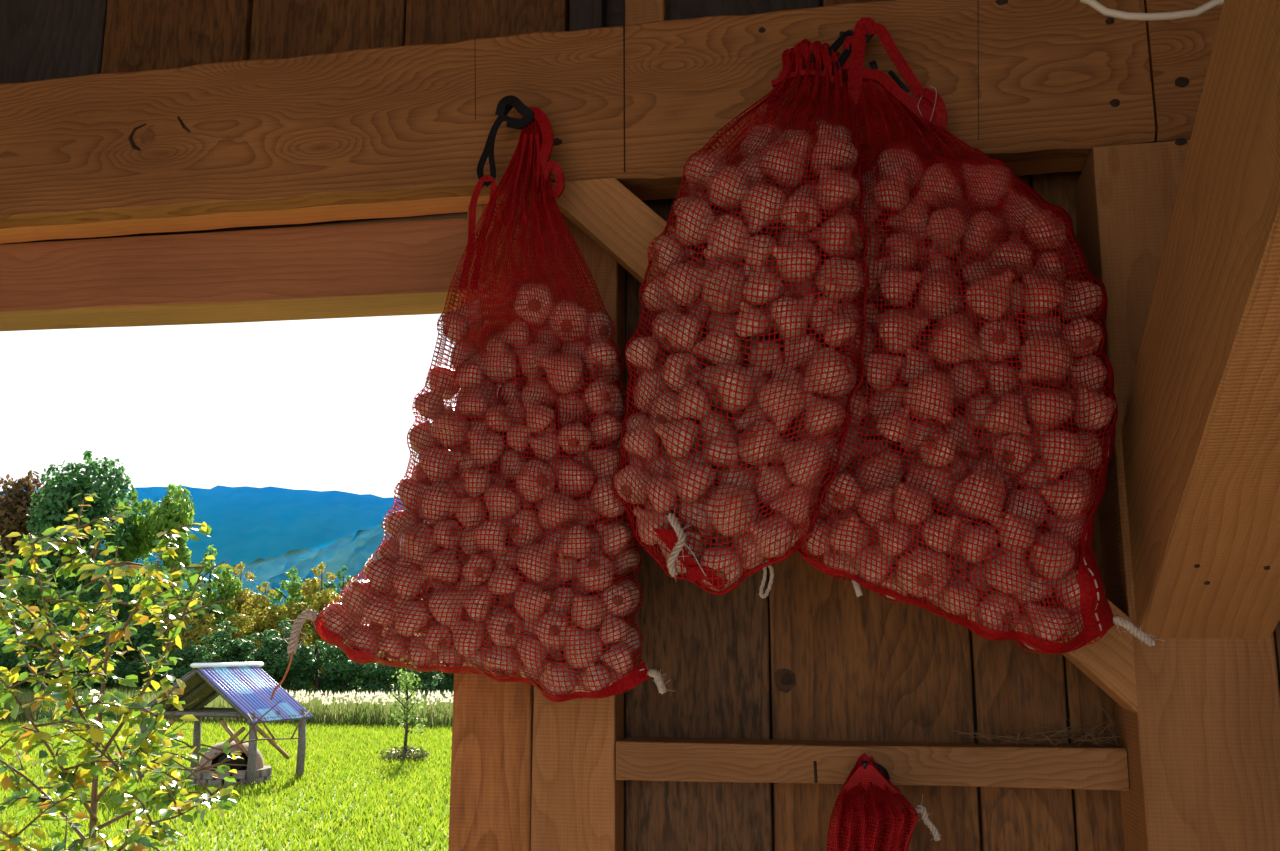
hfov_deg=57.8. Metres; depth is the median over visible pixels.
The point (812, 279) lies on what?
garlic bulb
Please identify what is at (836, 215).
garlic bulb
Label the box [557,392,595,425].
garlic bulb
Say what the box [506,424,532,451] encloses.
garlic bulb
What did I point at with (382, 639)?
garlic bulb
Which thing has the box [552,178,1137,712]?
diagonal brace
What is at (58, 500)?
tree
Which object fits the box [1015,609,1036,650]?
garlic bulb
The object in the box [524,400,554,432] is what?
garlic bulb
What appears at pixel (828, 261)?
garlic bulb
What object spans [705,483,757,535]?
garlic bulb
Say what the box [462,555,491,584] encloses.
garlic bulb
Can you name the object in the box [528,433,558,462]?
garlic bulb
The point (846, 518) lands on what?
garlic bulb
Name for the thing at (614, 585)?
garlic bulb
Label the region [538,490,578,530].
garlic bulb
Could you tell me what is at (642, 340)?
garlic bulb
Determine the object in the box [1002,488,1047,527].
garlic bulb
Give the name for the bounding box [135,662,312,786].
shelter
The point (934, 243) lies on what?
garlic bulb
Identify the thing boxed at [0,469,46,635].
tree
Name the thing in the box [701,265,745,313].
garlic bulb
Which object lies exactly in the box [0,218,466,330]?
wooden beam
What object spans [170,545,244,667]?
tree
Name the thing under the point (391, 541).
garlic bulb
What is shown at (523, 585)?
garlic bulb
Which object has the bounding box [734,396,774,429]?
garlic bulb
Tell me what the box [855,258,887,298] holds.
garlic bulb
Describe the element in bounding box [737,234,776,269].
garlic bulb
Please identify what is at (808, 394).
garlic bulb
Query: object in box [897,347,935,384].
garlic bulb
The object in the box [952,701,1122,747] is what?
straw
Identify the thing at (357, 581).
garlic bulb
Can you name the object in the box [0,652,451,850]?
field
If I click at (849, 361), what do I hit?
garlic bulb
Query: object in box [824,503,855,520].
garlic bulb
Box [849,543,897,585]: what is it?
garlic bulb
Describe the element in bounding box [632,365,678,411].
garlic bulb
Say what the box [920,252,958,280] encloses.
garlic bulb
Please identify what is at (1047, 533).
garlic bulb
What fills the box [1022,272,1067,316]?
garlic bulb
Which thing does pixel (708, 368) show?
garlic bulb
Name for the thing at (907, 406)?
garlic bulb
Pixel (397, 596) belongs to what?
garlic bulb
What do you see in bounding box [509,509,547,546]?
garlic bulb
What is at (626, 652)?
garlic bulb
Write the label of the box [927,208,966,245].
garlic bulb
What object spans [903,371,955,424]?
garlic bulb
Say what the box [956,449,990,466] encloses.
garlic bulb
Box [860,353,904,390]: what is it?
garlic bulb
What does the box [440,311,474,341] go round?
garlic bulb
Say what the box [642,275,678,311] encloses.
garlic bulb
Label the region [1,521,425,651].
hill
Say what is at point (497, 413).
garlic bulb
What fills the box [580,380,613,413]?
garlic bulb
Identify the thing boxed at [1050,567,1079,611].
garlic bulb
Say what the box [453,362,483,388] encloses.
garlic bulb
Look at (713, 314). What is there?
garlic bulb
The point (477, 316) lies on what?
garlic bulb
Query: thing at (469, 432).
garlic bulb
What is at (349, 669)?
shrub
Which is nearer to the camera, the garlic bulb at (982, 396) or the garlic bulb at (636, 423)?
the garlic bulb at (982, 396)
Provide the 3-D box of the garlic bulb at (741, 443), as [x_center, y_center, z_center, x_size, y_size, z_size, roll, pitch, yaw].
[0.159,0.020,1.507,0.063,0.063,0.059,-3,-11,15]
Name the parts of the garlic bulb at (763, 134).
stem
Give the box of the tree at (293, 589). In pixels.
[248,566,320,694]
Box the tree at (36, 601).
[0,562,79,695]
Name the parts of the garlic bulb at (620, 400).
bulb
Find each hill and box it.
[0,485,404,580]
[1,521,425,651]
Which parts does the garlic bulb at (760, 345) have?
stem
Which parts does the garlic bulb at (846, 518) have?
stem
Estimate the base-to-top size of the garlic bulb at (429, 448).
0.057 m
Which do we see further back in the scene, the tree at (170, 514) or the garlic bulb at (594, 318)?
the tree at (170, 514)
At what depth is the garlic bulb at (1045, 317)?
1.54 m
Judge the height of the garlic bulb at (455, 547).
0.063 m
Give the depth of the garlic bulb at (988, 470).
1.47 m
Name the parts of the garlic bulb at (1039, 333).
stem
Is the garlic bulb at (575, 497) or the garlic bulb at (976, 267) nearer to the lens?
the garlic bulb at (976, 267)
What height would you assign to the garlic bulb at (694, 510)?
0.072 m
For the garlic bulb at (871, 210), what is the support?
in the sack at (929, 110)
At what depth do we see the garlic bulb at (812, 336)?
1.54 m
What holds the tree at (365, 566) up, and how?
on the field
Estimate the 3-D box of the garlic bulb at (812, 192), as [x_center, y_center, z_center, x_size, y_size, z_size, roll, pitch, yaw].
[0.222,-0.305,1.593,0.046,0.050,0.045,11,-15,-44]
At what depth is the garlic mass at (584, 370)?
1.67 m
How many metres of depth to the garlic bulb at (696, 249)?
1.69 m
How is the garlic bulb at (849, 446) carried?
in the sack at (823, 63)
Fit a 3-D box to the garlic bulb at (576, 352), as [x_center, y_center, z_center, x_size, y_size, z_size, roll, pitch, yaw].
[-0.095,-0.105,1.714,0.042,0.048,0.041,3,-11,-17]
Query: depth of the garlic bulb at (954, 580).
1.48 m
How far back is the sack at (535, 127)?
1.64 m
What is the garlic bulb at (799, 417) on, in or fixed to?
in the sack at (823, 63)
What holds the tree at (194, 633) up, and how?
on the field
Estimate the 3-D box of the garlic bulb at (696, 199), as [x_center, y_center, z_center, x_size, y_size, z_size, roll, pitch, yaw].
[0.083,-0.285,1.637,0.068,0.067,0.064,2,-11,-12]
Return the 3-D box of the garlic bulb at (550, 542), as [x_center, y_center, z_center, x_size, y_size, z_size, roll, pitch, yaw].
[-0.145,0.189,1.606,0.056,0.060,0.055,3,-12,-17]
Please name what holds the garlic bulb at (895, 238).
in the sack at (929, 110)
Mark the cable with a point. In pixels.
(1094, 4)
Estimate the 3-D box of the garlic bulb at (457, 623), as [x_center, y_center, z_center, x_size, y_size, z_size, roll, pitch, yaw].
[-0.238,0.295,1.620,0.051,0.053,0.050,-5,-12,23]
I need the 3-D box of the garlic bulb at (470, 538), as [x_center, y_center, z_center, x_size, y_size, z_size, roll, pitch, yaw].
[-0.235,0.164,1.653,0.046,0.044,0.043,-8,-14,37]
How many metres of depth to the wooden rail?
1.71 m
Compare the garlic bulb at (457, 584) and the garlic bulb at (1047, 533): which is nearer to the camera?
the garlic bulb at (1047, 533)
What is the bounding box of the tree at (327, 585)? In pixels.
[310,566,360,669]
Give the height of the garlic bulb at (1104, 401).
0.058 m
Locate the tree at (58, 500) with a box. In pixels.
[0,450,135,634]
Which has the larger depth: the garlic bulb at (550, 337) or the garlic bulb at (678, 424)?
the garlic bulb at (550, 337)
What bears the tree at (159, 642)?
on the field
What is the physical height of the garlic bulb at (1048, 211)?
0.060 m
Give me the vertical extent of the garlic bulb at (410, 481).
0.045 m
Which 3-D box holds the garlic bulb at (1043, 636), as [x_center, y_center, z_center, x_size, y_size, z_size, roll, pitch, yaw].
[0.525,0.253,1.483,0.056,0.059,0.053,9,-14,-37]
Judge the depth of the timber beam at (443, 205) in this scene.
2.06 m
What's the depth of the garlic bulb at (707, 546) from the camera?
1.60 m
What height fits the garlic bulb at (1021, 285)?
0.049 m
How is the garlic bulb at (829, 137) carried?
in the sack at (823, 63)
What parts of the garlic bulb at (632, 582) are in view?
bulb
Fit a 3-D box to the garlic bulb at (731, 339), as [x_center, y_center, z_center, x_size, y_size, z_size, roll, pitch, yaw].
[0.113,-0.106,1.577,0.062,0.062,0.071,10,-15,-41]
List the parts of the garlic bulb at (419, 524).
stem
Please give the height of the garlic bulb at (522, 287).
0.061 m
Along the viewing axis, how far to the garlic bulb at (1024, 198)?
1.61 m
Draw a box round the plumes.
[286,689,453,704]
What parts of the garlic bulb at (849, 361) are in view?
bulb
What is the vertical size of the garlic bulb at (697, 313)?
0.052 m
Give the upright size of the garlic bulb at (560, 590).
0.055 m
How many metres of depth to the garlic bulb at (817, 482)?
1.55 m
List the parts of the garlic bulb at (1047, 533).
stem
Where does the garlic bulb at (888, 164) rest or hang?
in the sack at (929, 110)
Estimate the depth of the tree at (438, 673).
65.99 m
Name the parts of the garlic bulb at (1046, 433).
stem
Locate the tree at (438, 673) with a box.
[403,633,444,691]
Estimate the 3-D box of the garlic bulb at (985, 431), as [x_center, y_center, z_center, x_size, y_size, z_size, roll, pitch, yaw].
[0.491,0.016,1.597,0.054,0.054,0.062,9,-14,-39]
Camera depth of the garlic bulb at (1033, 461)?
1.51 m
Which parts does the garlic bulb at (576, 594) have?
stem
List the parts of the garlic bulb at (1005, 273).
stem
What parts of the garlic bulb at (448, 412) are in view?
stem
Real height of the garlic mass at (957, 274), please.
0.568 m
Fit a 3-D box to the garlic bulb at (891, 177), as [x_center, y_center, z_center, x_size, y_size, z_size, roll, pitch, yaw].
[0.347,-0.322,1.607,0.051,0.056,0.052,-3,-11,15]
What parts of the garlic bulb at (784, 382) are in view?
stem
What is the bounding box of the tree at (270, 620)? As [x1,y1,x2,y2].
[215,582,290,680]
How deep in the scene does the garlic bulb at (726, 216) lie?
1.57 m
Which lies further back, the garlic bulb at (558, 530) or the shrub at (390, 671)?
the shrub at (390, 671)
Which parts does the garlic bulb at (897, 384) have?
stem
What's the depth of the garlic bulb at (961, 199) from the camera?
1.65 m
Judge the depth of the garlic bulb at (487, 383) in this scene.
1.70 m
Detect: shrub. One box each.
[0,493,309,850]
[0,644,35,691]
[28,644,95,693]
[83,642,129,692]
[121,640,169,693]
[162,640,208,684]
[173,621,257,682]
[217,632,281,683]
[261,618,311,692]
[289,640,352,697]
[317,641,370,695]
[353,656,392,697]
[374,651,424,697]
[404,665,453,698]
[439,673,453,692]
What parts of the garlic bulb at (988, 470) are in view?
stem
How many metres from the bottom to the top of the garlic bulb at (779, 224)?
0.067 m
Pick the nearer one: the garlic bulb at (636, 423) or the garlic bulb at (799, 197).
the garlic bulb at (799, 197)
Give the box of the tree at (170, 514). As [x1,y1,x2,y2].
[128,483,194,673]
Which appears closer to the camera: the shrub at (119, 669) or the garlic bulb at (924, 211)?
the garlic bulb at (924, 211)
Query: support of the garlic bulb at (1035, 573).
in the sack at (929, 110)
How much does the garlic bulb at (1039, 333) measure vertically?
0.069 m
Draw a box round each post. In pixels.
[448,201,624,850]
[1074,140,1279,850]
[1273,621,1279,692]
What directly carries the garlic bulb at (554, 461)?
in the sack at (535, 127)
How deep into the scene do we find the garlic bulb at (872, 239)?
1.63 m
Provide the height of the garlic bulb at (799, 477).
0.063 m
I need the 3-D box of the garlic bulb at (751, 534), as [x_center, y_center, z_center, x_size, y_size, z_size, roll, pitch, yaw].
[0.151,0.160,1.544,0.058,0.062,0.058,-10,-15,41]
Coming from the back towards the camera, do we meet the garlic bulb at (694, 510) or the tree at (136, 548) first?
the tree at (136, 548)
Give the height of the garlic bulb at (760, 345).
0.051 m
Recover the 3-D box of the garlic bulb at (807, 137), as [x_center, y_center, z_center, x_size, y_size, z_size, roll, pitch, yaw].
[0.224,-0.390,1.654,0.074,0.070,0.063,0,-11,0]
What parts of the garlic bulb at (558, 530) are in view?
bulb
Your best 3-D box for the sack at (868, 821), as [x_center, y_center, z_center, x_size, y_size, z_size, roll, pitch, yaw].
[0.315,0.595,1.582,0.143,0.276,0.144,8,-14,-37]
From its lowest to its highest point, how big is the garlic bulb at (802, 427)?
0.060 m
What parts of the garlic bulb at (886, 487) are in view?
stem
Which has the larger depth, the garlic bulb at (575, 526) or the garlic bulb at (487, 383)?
the garlic bulb at (487, 383)
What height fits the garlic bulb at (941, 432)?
0.048 m
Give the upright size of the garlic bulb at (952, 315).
0.069 m
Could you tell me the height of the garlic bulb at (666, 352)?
0.058 m
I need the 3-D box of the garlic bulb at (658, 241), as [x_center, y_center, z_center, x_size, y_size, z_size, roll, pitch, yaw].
[0.044,-0.241,1.655,0.059,0.057,0.053,11,-15,-43]
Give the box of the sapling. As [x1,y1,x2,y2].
[379,663,429,762]
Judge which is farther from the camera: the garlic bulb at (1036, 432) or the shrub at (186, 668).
the shrub at (186, 668)
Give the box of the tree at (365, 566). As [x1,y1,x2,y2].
[342,566,378,693]
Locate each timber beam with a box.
[0,0,1154,228]
[0,157,1087,243]
[1144,0,1222,145]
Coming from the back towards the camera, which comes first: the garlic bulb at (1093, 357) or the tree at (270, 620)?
the tree at (270, 620)
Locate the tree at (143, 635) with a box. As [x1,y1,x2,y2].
[38,566,154,692]
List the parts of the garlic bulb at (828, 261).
stem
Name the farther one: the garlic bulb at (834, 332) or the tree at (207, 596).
the tree at (207, 596)
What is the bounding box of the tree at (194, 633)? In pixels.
[159,592,223,669]
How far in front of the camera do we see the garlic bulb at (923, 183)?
1.59 m
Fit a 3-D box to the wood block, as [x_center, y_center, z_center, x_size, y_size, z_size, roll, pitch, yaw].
[0.011,-0.720,2.065,0.072,0.400,0.031,-2,-11,11]
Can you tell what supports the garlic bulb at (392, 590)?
in the sack at (535, 127)
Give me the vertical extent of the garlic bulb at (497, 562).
0.054 m
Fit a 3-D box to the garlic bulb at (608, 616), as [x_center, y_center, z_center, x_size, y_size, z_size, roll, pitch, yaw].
[-0.035,0.278,1.597,0.042,0.047,0.040,-4,-12,21]
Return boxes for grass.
[0,685,452,727]
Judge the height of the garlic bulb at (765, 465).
0.052 m
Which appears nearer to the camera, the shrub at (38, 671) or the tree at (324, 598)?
the shrub at (38, 671)
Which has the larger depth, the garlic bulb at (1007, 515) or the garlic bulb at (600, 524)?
the garlic bulb at (600, 524)
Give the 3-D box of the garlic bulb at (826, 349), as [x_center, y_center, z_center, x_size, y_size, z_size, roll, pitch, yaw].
[0.246,-0.068,1.514,0.062,0.067,0.068,9,-14,-39]
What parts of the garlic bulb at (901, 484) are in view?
stem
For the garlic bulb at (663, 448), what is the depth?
1.61 m
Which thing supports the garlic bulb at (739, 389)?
in the sack at (823, 63)
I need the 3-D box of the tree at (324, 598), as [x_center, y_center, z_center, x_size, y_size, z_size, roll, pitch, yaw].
[-17.774,11.214,62.921,4.584,7.664,2.941,1,-11,-5]
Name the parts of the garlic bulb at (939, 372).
stem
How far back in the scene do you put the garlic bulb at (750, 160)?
1.63 m
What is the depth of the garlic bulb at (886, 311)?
1.54 m
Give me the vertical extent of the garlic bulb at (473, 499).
0.048 m
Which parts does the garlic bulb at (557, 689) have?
stem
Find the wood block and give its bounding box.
[625,0,666,25]
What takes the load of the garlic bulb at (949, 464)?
in the sack at (929, 110)
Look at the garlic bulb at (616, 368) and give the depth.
1.71 m
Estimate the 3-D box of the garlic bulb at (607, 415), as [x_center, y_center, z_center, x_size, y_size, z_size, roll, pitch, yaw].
[-0.050,0.002,1.659,0.051,0.058,0.046,-2,-11,9]
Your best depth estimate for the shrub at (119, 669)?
54.48 m
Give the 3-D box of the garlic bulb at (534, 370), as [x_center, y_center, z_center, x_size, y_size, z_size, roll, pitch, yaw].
[-0.149,-0.093,1.693,0.054,0.054,0.056,6,-12,-27]
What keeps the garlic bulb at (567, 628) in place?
in the sack at (535, 127)
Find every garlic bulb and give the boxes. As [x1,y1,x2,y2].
[323,603,362,642]
[341,580,378,614]
[347,625,383,654]
[362,589,397,628]
[367,558,403,593]
[377,537,402,561]
[378,633,406,660]
[385,509,422,540]
[392,564,427,599]
[393,595,432,636]
[397,479,429,509]
[399,522,440,566]
[407,636,435,667]
[409,422,441,452]
[414,387,444,419]
[417,445,462,482]
[420,482,459,523]
[422,546,460,584]
[424,624,452,651]
[428,588,464,626]
[429,366,459,399]
[430,519,461,548]
[431,409,470,447]
[436,642,464,665]
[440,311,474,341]
[449,472,468,497]
[450,340,481,369]
[450,619,485,655]
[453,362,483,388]
[455,570,486,589]
[456,496,487,528]
[457,299,482,328]
[457,376,495,406]
[457,386,488,419]
[458,448,492,479]
[458,527,483,555]
[458,585,496,621]
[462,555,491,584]
[463,469,490,496]
[465,633,492,669]
[466,417,505,443]
[468,430,504,466]
[473,519,507,556]
[477,338,517,381]
[483,645,520,677]
[484,485,522,520]
[486,405,512,431]
[487,333,519,361]
[487,559,521,597]
[487,609,521,646]
[490,547,517,569]
[496,377,525,405]
[499,448,531,481]
[500,319,530,348]
[500,379,523,403]
[506,401,525,423]
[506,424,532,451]
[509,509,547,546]
[514,283,554,325]
[514,584,552,621]
[515,343,553,377]
[515,541,557,582]
[516,459,554,500]
[516,634,551,669]
[520,657,549,682]
[521,377,557,409]
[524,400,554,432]
[525,573,565,592]
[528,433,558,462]
[534,611,568,647]
[535,325,564,352]
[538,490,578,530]
[538,525,570,558]
[539,353,582,393]
[540,661,576,695]
[547,451,568,487]
[547,586,582,624]
[548,300,588,340]
[554,556,579,580]
[556,459,594,496]
[557,390,586,425]
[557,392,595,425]
[557,423,590,453]
[557,525,593,557]
[561,340,587,362]
[563,625,603,668]
[571,496,603,529]
[571,593,605,628]
[573,662,596,698]
[574,553,613,593]
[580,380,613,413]
[581,311,611,343]
[581,662,610,691]
[582,335,616,371]
[583,447,621,481]
[583,476,625,517]
[587,385,626,419]
[588,413,621,446]
[590,360,620,383]
[596,523,632,556]
[599,611,628,643]
[599,642,633,672]
[600,584,633,616]
[600,661,633,685]
[604,579,639,613]
[609,546,640,575]
[611,626,639,652]
[614,465,653,503]
[622,418,660,461]
[624,412,650,432]
[626,337,658,369]
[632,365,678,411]
[633,347,675,375]
[634,507,671,544]
[641,445,669,478]
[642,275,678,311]
[645,476,677,512]
[645,495,684,524]
[649,391,677,423]
[651,235,694,272]
[652,306,683,351]
[654,418,697,458]
[657,314,703,352]
[661,353,700,392]
[662,262,711,305]
[662,535,703,574]
[668,447,714,478]
[669,231,706,260]
[673,196,711,218]
[673,384,709,419]
[673,458,715,502]
[676,198,715,245]
[678,483,717,535]
[683,527,730,550]
[685,147,726,196]
[686,294,710,324]
[693,322,747,365]
[695,408,741,449]
[697,365,723,408]
[699,544,742,588]
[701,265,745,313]
[702,425,740,469]
[703,214,751,261]
[705,257,745,271]
[705,311,744,338]
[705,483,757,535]
[709,166,750,210]
[710,363,763,412]
[715,461,759,497]
[731,532,767,568]
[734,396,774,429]
[736,301,769,338]
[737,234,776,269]
[738,153,770,186]
[738,418,782,464]
[740,123,782,157]
[741,184,786,233]
[743,263,782,308]
[744,192,787,235]
[747,516,793,557]
[748,300,775,336]
[748,339,782,374]
[755,464,793,503]
[757,376,806,432]
[761,137,810,190]
[769,295,816,340]
[769,362,803,382]
[769,485,812,524]
[770,240,821,283]
[772,228,819,253]
[773,129,814,168]
[773,510,810,545]
[780,195,820,233]
[780,278,821,298]
[781,438,828,486]
[783,331,822,368]
[787,407,805,440]
[789,184,822,216]
[796,425,835,464]
[799,347,854,396]
[802,354,856,397]
[803,518,831,554]
[804,393,845,438]
[806,477,824,505]
[809,214,860,257]
[809,296,842,333]
[809,498,834,519]
[810,127,857,176]
[815,165,858,211]
[815,278,857,302]
[816,257,860,301]
[817,119,850,141]
[820,198,855,219]
[821,303,860,336]
[823,472,860,509]
[824,311,857,347]
[824,433,862,475]
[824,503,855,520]
[824,546,857,574]
[829,514,869,553]
[839,423,870,444]
[841,328,874,357]
[843,381,867,424]
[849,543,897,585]
[850,298,879,331]
[850,436,893,471]
[852,195,885,229]
[853,451,903,498]
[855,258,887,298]
[856,486,894,526]
[857,166,886,213]
[859,218,892,248]
[859,235,883,259]
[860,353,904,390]
[865,415,885,438]
[868,382,913,422]
[871,169,908,212]
[875,148,923,190]
[876,310,927,353]
[876,520,911,555]
[877,404,911,441]
[878,269,922,307]
[878,557,908,598]
[880,232,924,271]
[886,200,931,242]
[893,482,932,524]
[897,306,927,348]
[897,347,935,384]
[897,545,950,596]
[899,418,943,459]
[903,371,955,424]
[905,463,956,506]
[910,270,965,319]
[911,163,962,208]
[912,243,928,269]
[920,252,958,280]
[920,431,957,466]
[921,515,960,551]
[926,240,960,257]
[926,569,967,612]
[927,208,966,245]
[927,313,983,363]
[938,199,975,239]
[941,579,979,615]
[942,414,981,456]
[944,507,974,561]
[947,362,983,399]
[952,454,969,482]
[952,469,1004,527]
[954,242,990,271]
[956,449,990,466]
[958,521,997,561]
[959,162,1011,209]
[962,211,1003,256]
[962,259,995,284]
[964,395,994,430]
[965,269,1014,320]
[966,559,993,591]
[967,358,1010,387]
[967,593,985,631]
[969,455,1020,498]
[976,591,1018,631]
[977,430,1005,452]
[978,320,1020,362]
[983,363,1020,397]
[983,393,1031,435]
[983,548,1030,594]
[988,233,1032,280]
[992,433,1034,474]
[996,511,1036,549]
[1000,189,1041,234]
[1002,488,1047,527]
[1005,557,1054,604]
[1008,281,1024,316]
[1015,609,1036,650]
[1018,331,1072,381]
[1018,460,1058,490]
[1020,314,1062,339]
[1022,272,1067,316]
[1022,423,1060,459]
[1023,209,1067,251]
[1023,384,1074,437]
[1024,601,1071,642]
[1026,532,1075,578]
[1030,251,1068,280]
[1038,477,1085,518]
[1039,429,1086,478]
[1044,510,1087,548]
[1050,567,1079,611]
[1059,279,1102,320]
[1060,317,1102,355]
[1060,468,1095,505]
[1067,611,1095,640]
[1070,354,1107,391]
[1073,385,1114,429]
[1074,430,1103,469]
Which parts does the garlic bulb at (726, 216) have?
stem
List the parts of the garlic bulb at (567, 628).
stem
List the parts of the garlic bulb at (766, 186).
stem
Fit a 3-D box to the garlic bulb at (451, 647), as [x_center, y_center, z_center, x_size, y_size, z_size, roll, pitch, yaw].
[-0.268,0.321,1.644,0.041,0.048,0.040,3,-11,-13]
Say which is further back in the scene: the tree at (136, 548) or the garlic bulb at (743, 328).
the tree at (136, 548)
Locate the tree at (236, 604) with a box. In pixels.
[218,562,261,656]
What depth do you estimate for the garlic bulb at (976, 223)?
1.58 m
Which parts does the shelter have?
post, roof panel, roof panel, roof panel, post, roof panel, roof panel, roof panel, roof panel, post, roof panel, roof panel, roof panel, roof panel, roof panel, roof panel, roof panel, post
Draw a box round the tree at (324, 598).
[280,562,340,687]
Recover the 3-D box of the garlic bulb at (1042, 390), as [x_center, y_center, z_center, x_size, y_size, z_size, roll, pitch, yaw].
[0.532,-0.018,1.509,0.064,0.075,0.063,3,-11,-15]
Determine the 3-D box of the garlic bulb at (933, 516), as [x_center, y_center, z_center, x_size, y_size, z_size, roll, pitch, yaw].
[0.384,0.139,1.489,0.046,0.048,0.051,1,-11,-4]
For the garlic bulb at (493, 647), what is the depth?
1.60 m
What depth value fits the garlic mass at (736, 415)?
1.62 m
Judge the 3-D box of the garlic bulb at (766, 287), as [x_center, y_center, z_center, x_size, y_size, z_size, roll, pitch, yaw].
[0.165,-0.188,1.551,0.053,0.065,0.058,-1,-11,4]
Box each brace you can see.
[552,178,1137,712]
[1121,0,1279,637]
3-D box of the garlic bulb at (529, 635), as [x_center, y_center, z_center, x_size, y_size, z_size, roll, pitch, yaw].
[-0.148,0.313,1.602,0.053,0.049,0.047,10,-15,-41]
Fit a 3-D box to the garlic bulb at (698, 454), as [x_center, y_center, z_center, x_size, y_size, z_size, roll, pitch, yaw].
[0.076,0.061,1.590,0.073,0.066,0.064,-4,-12,19]
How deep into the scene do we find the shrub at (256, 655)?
53.79 m
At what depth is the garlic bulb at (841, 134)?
1.62 m
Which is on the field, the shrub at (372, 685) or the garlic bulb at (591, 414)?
the shrub at (372, 685)
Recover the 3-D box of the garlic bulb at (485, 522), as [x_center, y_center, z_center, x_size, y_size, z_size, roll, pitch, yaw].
[-0.208,0.157,1.619,0.048,0.054,0.050,3,-12,-17]
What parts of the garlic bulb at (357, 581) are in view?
stem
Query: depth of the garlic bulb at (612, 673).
1.61 m
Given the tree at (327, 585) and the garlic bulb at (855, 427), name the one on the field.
the tree at (327, 585)
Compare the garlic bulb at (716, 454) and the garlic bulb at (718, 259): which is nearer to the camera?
the garlic bulb at (716, 454)
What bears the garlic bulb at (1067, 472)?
in the sack at (929, 110)
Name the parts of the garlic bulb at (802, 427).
bulb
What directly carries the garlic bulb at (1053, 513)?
in the sack at (929, 110)
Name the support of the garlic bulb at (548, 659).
in the sack at (535, 127)
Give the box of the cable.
[1080,0,1223,20]
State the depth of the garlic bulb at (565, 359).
1.63 m
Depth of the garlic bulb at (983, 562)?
1.53 m
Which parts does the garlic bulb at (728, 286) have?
stem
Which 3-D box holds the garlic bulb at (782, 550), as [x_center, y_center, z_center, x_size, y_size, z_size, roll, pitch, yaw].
[0.172,0.143,1.496,0.054,0.052,0.060,-5,-12,26]
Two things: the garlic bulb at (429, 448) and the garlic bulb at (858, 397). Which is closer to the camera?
the garlic bulb at (858, 397)
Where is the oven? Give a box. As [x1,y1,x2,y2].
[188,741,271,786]
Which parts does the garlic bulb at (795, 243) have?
stem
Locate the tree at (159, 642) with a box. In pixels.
[114,575,185,687]
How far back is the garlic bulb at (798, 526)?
1.53 m
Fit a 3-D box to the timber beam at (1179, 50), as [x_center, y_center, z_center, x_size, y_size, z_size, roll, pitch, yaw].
[1.123,-0.556,1.687,0.720,0.281,0.051,-2,-11,11]
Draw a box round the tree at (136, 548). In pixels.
[102,490,156,657]
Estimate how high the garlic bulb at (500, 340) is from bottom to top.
0.062 m
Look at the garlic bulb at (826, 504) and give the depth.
1.57 m
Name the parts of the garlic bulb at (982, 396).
stem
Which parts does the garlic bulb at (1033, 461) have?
stem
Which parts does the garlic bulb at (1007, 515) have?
stem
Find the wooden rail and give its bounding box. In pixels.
[616,738,1128,790]
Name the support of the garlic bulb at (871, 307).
in the sack at (929, 110)
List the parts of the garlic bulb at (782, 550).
stem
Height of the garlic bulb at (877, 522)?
0.046 m
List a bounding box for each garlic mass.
[361,303,635,673]
[628,166,862,590]
[807,200,1104,590]
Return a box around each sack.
[270,95,672,701]
[611,30,869,598]
[793,17,1164,653]
[827,752,941,850]
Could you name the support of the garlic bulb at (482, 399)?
in the sack at (535, 127)
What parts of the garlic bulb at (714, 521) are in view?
stem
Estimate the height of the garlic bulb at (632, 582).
0.052 m
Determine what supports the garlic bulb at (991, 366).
in the sack at (929, 110)
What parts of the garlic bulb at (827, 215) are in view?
bulb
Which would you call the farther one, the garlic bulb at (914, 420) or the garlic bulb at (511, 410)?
the garlic bulb at (511, 410)
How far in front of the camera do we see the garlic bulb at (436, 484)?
1.64 m
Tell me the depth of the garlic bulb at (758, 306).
1.58 m
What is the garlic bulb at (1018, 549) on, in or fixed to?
in the sack at (929, 110)
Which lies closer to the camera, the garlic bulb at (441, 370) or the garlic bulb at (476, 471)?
the garlic bulb at (476, 471)
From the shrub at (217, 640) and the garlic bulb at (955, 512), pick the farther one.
the shrub at (217, 640)
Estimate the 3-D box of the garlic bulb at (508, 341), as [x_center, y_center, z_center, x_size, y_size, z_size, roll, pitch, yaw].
[-0.180,-0.134,1.702,0.048,0.045,0.044,9,-14,-40]
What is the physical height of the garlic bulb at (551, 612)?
0.050 m
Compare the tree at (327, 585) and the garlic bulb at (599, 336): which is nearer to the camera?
the garlic bulb at (599, 336)
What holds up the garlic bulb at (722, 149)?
in the sack at (823, 63)
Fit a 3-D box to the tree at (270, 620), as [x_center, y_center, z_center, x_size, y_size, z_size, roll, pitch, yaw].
[-20.058,11.362,60.729,4.142,6.579,2.658,7,-13,-33]
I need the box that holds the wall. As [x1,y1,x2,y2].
[0,0,1123,850]
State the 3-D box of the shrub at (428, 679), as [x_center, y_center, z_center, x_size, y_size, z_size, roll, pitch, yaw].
[-9.563,11.674,54.077,3.027,3.316,1.942,9,-14,-39]
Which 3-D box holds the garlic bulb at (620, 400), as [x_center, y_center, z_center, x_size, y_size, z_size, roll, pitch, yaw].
[-0.046,-0.034,1.702,0.057,0.054,0.050,6,-12,-27]

